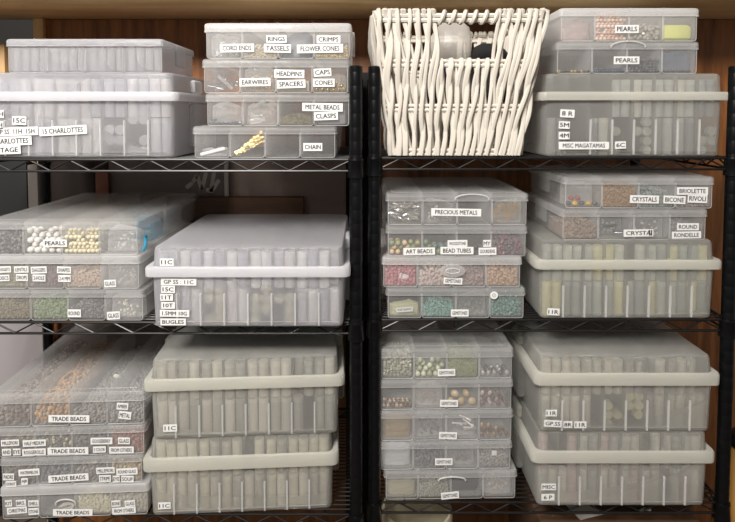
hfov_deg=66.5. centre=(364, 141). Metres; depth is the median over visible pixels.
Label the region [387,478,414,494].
plastic bag
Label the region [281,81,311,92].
packet
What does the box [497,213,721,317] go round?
case
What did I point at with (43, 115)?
case
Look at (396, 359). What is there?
beads
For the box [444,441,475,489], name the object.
beads
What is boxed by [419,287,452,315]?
beads
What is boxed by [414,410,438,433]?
plastic bag
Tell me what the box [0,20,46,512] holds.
wall
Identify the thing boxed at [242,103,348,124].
storage box
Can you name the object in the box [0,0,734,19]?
shelf
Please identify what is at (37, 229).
white pearl
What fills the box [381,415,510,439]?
storage box
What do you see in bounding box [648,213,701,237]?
crystal
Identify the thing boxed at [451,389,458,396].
stone
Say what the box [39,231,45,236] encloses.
white pearl
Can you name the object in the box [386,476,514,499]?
storage box
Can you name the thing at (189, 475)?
case
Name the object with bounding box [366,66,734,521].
wire shelving unit
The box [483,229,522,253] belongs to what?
beads
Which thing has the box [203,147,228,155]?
plastic bag
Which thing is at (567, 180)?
plastic bag
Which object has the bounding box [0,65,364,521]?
wire shelving unit
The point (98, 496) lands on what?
beads
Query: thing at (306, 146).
storage box
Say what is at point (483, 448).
beads
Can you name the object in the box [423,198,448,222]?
plastic bag
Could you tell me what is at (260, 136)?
chain
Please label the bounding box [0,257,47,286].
beads
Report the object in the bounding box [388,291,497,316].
storage box
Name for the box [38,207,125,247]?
beads
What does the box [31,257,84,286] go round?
beads
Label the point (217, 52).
plastic bag
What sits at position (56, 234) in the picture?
white pearl
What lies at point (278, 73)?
storage box
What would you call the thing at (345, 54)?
cones
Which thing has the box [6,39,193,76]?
storage box
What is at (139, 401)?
beads
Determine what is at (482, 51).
cloth
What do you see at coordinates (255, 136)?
chain
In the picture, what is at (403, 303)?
plastic bag
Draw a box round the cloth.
[463,43,507,103]
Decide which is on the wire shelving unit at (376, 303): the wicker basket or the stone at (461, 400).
the wicker basket
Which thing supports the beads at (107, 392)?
in the storage box at (121, 406)
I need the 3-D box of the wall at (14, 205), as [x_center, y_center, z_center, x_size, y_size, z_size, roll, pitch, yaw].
[-0.960,0.181,1.413,0.238,0.275,0.035,0,3,0]
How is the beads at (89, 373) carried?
in the storage box at (121, 406)
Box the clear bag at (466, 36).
[431,23,471,102]
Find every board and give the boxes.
[0,324,44,406]
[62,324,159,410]
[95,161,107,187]
[229,161,345,214]
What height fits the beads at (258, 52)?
0.028 m
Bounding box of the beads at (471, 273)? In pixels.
[451,259,483,284]
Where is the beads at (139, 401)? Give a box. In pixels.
[110,345,162,421]
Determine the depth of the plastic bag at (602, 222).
1.13 m
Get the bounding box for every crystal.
[549,211,595,238]
[586,180,635,206]
[622,182,671,206]
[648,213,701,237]
[663,189,708,206]
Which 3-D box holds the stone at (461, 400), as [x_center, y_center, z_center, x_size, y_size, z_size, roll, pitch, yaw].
[0.191,0.512,1.109,0.017,0.015,0.012,-3,4,-44]
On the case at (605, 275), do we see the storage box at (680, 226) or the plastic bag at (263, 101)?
the storage box at (680, 226)
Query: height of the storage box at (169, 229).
0.065 m
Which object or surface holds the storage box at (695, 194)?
on the storage box at (680, 226)
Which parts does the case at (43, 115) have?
lid, handle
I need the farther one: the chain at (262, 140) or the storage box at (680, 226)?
the storage box at (680, 226)
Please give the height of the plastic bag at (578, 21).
0.044 m
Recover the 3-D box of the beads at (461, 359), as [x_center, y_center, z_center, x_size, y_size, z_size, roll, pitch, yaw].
[0.191,0.440,1.142,0.058,0.037,0.088,0,3,-1]
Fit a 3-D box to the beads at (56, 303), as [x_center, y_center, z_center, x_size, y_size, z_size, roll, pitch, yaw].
[-0.594,0.310,1.101,0.064,0.045,0.088,0,3,0]
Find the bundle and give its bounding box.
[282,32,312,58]
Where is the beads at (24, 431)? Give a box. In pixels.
[4,419,54,453]
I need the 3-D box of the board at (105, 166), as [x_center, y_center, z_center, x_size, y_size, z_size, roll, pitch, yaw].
[-0.676,0.181,1.444,0.033,0.271,0.006,0,3,0]
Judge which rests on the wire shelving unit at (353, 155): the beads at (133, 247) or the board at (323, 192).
the board at (323, 192)
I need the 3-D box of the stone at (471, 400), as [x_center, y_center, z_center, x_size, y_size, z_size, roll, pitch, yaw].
[0.212,0.513,1.110,0.017,0.014,0.012,-1,3,-22]
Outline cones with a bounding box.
[316,45,348,60]
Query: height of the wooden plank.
0.180 m
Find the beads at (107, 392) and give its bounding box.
[73,345,155,421]
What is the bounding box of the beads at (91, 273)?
[67,257,120,286]
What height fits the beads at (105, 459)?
0.033 m
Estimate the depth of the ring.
1.07 m
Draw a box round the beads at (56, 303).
[34,286,89,318]
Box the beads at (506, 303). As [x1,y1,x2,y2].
[482,285,520,315]
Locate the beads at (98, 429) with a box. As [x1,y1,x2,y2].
[75,416,122,451]
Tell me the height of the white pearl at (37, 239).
0.011 m
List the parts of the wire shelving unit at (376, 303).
post, post, cross rod, cross rod, cross rod, post, post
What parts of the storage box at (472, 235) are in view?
lid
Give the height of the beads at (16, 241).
0.046 m
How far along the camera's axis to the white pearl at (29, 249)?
1.05 m
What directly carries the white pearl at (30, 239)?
in the storage box at (46, 243)
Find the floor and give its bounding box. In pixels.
[0,516,46,521]
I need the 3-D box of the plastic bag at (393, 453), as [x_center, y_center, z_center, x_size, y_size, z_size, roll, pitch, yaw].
[0.062,0.621,1.126,0.056,0.042,0.032,0,3,2]
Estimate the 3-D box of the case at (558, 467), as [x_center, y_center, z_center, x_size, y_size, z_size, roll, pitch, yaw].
[0.497,0.625,1.238,0.357,0.148,0.331,0,3,0]
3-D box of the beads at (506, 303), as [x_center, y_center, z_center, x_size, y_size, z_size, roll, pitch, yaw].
[0.274,0.317,1.131,0.060,0.040,0.088,0,3,0]
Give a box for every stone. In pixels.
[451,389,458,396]
[458,397,464,404]
[462,389,468,396]
[468,397,475,404]
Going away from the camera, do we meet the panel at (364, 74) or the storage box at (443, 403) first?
the storage box at (443, 403)
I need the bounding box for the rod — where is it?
[459,414,471,421]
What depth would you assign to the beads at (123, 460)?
1.08 m
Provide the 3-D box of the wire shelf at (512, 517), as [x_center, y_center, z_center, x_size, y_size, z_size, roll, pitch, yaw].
[0.519,0.895,1.265,0.325,0.289,0.240,0,3,0]
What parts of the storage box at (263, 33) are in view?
lid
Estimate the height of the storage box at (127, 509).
0.064 m
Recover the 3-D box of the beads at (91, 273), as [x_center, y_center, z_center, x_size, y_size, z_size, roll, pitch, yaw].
[-0.530,0.253,1.098,0.064,0.038,0.088,0,3,0]
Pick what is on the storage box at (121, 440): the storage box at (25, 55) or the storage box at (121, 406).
the storage box at (121, 406)
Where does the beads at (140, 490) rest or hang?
in the storage box at (127, 509)
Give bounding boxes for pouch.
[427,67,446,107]
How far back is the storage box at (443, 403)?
1.10 m
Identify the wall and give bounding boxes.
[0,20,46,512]
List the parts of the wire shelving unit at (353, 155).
post, cross rod, white strip, post, post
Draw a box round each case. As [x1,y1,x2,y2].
[0,73,221,157]
[143,418,338,514]
[144,325,344,437]
[145,214,350,325]
[493,311,719,430]
[494,366,714,504]
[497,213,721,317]
[523,74,727,155]
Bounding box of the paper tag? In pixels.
[399,273,408,278]
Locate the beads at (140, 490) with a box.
[115,472,151,510]
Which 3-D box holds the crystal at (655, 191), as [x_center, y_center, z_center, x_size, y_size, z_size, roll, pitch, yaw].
[0.560,0.102,1.121,0.064,0.043,0.088,0,3,1]
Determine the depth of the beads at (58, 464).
1.07 m
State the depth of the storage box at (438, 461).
1.10 m
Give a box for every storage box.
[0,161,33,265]
[0,222,191,287]
[0,432,153,518]
[1,433,141,456]
[2,466,137,486]
[4,398,143,426]
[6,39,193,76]
[23,235,147,251]
[30,295,142,319]
[200,133,334,156]
[204,23,354,69]
[238,68,347,92]
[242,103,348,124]
[381,228,521,285]
[381,354,501,377]
[381,385,510,408]
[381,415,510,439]
[381,447,509,468]
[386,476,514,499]
[388,194,489,223]
[388,231,495,254]
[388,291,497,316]
[540,8,698,55]
[559,41,696,73]
[566,187,711,207]
[597,215,704,239]
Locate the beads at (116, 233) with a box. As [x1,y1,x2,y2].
[73,208,155,248]
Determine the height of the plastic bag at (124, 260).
0.049 m
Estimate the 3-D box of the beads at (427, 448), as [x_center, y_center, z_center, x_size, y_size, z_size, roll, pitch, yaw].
[0.126,0.628,1.150,0.058,0.025,0.088,0,3,-1]
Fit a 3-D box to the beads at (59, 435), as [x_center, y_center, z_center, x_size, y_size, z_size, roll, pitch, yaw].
[-0.588,0.566,1.099,0.060,0.041,0.088,0,3,-3]
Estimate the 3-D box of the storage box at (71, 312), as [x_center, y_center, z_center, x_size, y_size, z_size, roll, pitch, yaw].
[-0.559,0.298,1.215,0.296,0.061,0.332,0,3,0]
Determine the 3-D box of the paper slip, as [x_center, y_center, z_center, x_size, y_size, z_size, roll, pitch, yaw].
[0.077,0.326,1.088,0.032,0.011,0.001,0,3,0]
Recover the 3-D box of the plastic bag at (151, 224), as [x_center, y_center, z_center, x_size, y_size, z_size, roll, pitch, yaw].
[-0.461,0.178,1.190,0.050,0.048,0.073,0,3,0]
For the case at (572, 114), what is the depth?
1.07 m
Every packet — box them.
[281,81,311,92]
[318,110,345,124]
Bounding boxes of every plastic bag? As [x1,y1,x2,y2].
[108,259,142,284]
[112,292,146,316]
[133,215,162,239]
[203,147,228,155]
[211,33,242,58]
[212,101,243,124]
[245,66,275,92]
[247,99,278,124]
[317,73,346,92]
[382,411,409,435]
[382,441,409,464]
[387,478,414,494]
[389,299,418,314]
[414,380,441,404]
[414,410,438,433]
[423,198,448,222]
[445,441,473,461]
[455,290,484,314]
[482,468,510,493]
[490,198,519,222]
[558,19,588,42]
[559,180,591,204]
[589,211,614,234]
[629,214,662,236]
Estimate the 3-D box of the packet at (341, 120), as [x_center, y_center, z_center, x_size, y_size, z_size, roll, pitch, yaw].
[-0.063,-0.047,1.075,0.052,0.028,0.041,0,3,0]
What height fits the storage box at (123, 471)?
0.057 m
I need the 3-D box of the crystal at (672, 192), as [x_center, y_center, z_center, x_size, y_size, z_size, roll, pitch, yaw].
[0.630,0.110,1.120,0.064,0.027,0.088,0,3,1]
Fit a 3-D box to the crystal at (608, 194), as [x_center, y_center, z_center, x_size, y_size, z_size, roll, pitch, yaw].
[0.490,0.100,1.122,0.064,0.046,0.088,0,3,1]
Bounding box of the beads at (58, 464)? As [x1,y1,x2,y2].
[41,451,89,480]
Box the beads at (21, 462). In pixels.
[5,453,50,482]
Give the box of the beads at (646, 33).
[611,22,659,45]
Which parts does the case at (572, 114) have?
handle, lid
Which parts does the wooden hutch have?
panel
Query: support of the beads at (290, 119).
in the storage box at (336, 107)
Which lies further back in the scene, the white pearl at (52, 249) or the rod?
the rod
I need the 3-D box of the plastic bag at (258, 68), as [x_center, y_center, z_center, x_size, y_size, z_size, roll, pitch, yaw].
[-0.199,-0.119,1.070,0.060,0.050,0.038,0,3,0]
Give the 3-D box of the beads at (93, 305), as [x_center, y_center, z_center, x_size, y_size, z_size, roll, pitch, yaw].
[-0.524,0.313,1.102,0.064,0.038,0.089,0,3,0]
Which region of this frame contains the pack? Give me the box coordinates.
[657,25,690,41]
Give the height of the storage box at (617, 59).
0.063 m
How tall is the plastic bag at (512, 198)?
0.047 m
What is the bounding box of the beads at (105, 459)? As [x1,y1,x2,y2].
[76,445,117,480]
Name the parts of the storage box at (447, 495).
carry handle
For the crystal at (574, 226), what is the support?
in the storage box at (680, 226)
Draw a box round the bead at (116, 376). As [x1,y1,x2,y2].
[113,374,121,378]
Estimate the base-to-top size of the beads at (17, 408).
0.048 m
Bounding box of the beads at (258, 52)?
[244,44,282,61]
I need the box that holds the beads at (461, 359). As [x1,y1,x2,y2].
[441,342,476,376]
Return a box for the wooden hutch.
[0,0,734,521]
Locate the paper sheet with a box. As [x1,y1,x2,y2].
[566,505,602,519]
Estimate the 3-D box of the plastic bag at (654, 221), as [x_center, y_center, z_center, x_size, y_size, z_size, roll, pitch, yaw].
[0.552,0.162,1.101,0.061,0.047,0.032,0,3,0]
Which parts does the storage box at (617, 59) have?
carry handle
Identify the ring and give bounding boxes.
[58,502,73,508]
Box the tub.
[382,486,452,521]
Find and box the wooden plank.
[151,196,304,261]
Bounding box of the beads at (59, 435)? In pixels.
[39,422,89,453]
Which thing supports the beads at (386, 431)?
in the storage box at (442, 435)
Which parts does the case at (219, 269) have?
lid, handle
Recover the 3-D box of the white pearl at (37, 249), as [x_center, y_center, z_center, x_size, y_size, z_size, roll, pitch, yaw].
[-0.618,0.203,1.057,0.011,0.011,0.011,0,3,0]
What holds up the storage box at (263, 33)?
on the storage box at (278, 73)
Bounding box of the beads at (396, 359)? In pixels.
[381,341,411,375]
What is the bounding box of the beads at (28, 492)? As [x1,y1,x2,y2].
[6,478,59,515]
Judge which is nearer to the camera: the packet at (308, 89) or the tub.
the packet at (308, 89)
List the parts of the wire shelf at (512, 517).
chrome handle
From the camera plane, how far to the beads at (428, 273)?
1.09 m
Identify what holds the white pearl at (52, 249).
in the storage box at (46, 243)
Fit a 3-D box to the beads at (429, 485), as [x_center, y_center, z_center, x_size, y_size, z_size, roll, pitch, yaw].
[0.136,0.685,1.153,0.058,0.033,0.089,0,3,-1]
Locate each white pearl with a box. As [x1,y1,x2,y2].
[27,227,32,232]
[27,237,33,242]
[27,247,33,251]
[34,227,39,232]
[34,237,40,242]
[34,247,40,252]
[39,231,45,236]
[48,227,54,232]
[49,247,55,252]
[53,231,59,236]
[59,226,64,231]
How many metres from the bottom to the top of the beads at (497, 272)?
0.046 m
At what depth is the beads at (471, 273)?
1.09 m
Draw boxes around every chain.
[233,131,261,154]
[234,136,262,154]
[237,140,263,155]
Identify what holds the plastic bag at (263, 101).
in the storage box at (336, 107)
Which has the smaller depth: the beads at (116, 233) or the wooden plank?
the beads at (116, 233)
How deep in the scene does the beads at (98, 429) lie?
1.07 m
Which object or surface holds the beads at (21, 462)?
in the storage box at (123, 471)
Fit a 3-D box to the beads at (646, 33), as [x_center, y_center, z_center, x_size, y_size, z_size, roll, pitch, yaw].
[0.541,-0.218,1.126,0.060,0.038,0.088,0,3,0]
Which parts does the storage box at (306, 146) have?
plastic strip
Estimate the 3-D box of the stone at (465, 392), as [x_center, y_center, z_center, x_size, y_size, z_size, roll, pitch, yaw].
[0.200,0.498,1.112,0.012,0.015,0.017,-2,3,-35]
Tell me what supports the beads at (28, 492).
in the storage box at (127, 509)
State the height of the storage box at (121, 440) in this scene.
0.058 m
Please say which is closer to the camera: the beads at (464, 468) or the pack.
the pack
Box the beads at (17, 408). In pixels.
[0,339,94,423]
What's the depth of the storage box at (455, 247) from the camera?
1.08 m
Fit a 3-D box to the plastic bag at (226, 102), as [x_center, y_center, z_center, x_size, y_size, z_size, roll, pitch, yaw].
[-0.262,-0.056,1.074,0.059,0.045,0.037,0,3,0]
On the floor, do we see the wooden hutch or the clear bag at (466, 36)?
the wooden hutch
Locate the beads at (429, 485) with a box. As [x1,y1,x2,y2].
[415,465,448,496]
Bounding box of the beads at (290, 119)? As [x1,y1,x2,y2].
[280,113,315,124]
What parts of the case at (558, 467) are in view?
handle, lid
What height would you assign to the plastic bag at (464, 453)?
0.044 m
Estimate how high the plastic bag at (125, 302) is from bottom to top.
0.044 m
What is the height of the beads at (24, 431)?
0.044 m
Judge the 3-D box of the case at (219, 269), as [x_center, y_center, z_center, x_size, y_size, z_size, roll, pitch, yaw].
[-0.213,0.256,1.189,0.376,0.148,0.361,0,3,0]
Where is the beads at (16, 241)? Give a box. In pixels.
[0,222,46,252]
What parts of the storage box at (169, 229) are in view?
lid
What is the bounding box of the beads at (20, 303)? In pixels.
[0,286,52,318]
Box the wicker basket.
[371,8,549,155]
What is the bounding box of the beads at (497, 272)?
[479,259,517,284]
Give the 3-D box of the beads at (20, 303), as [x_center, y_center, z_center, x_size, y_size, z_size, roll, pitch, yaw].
[-0.665,0.311,1.101,0.064,0.043,0.088,0,3,0]
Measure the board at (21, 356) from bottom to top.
0.234 m
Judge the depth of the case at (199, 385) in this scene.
1.06 m
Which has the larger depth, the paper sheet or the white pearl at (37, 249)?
the paper sheet
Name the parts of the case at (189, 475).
lid, handle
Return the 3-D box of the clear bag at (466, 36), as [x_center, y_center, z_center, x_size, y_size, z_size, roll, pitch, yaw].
[0.179,-0.172,1.192,0.096,0.201,0.106,0,3,0]
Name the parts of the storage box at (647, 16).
lid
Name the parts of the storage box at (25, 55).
lid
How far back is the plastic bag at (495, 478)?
1.13 m
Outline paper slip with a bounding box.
[396,307,412,311]
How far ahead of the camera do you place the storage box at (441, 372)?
1.09 m
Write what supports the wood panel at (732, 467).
on the floor
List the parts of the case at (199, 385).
lid, handle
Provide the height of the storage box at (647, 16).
0.064 m
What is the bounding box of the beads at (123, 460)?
[111,436,152,479]
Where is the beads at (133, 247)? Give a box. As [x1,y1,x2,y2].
[108,224,144,250]
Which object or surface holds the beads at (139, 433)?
in the storage box at (121, 440)
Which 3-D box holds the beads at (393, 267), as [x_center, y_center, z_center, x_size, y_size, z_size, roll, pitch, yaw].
[0.068,0.255,1.128,0.060,0.044,0.087,0,3,0]
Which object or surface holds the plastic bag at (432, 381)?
in the storage box at (443, 403)
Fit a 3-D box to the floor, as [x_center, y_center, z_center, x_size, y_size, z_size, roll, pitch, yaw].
[0.000,1.418,0.170,6.000,0.050,4.200,0,3,0]
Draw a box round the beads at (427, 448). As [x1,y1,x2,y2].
[411,432,442,466]
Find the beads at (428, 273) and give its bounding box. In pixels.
[417,258,449,284]
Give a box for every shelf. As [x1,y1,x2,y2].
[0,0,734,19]
[509,453,698,521]
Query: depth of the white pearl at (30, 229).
1.05 m
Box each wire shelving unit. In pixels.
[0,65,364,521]
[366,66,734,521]
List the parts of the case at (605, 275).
handle, lid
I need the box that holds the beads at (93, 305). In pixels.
[71,287,123,318]
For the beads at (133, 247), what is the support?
in the storage box at (46, 243)
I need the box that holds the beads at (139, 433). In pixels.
[111,410,153,450]
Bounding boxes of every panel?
[345,72,367,521]
[711,427,734,521]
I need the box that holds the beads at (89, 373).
[35,339,126,423]
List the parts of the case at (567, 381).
handle, lid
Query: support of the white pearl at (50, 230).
in the storage box at (46, 243)
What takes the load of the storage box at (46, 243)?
on the storage box at (169, 229)
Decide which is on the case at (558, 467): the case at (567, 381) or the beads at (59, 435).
the case at (567, 381)
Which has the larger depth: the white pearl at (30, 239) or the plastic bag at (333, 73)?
the plastic bag at (333, 73)
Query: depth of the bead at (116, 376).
1.18 m
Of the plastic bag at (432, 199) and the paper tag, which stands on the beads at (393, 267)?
the paper tag
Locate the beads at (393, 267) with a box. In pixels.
[383,257,415,284]
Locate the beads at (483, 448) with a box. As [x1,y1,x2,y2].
[470,430,507,465]
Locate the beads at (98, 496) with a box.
[78,474,121,512]

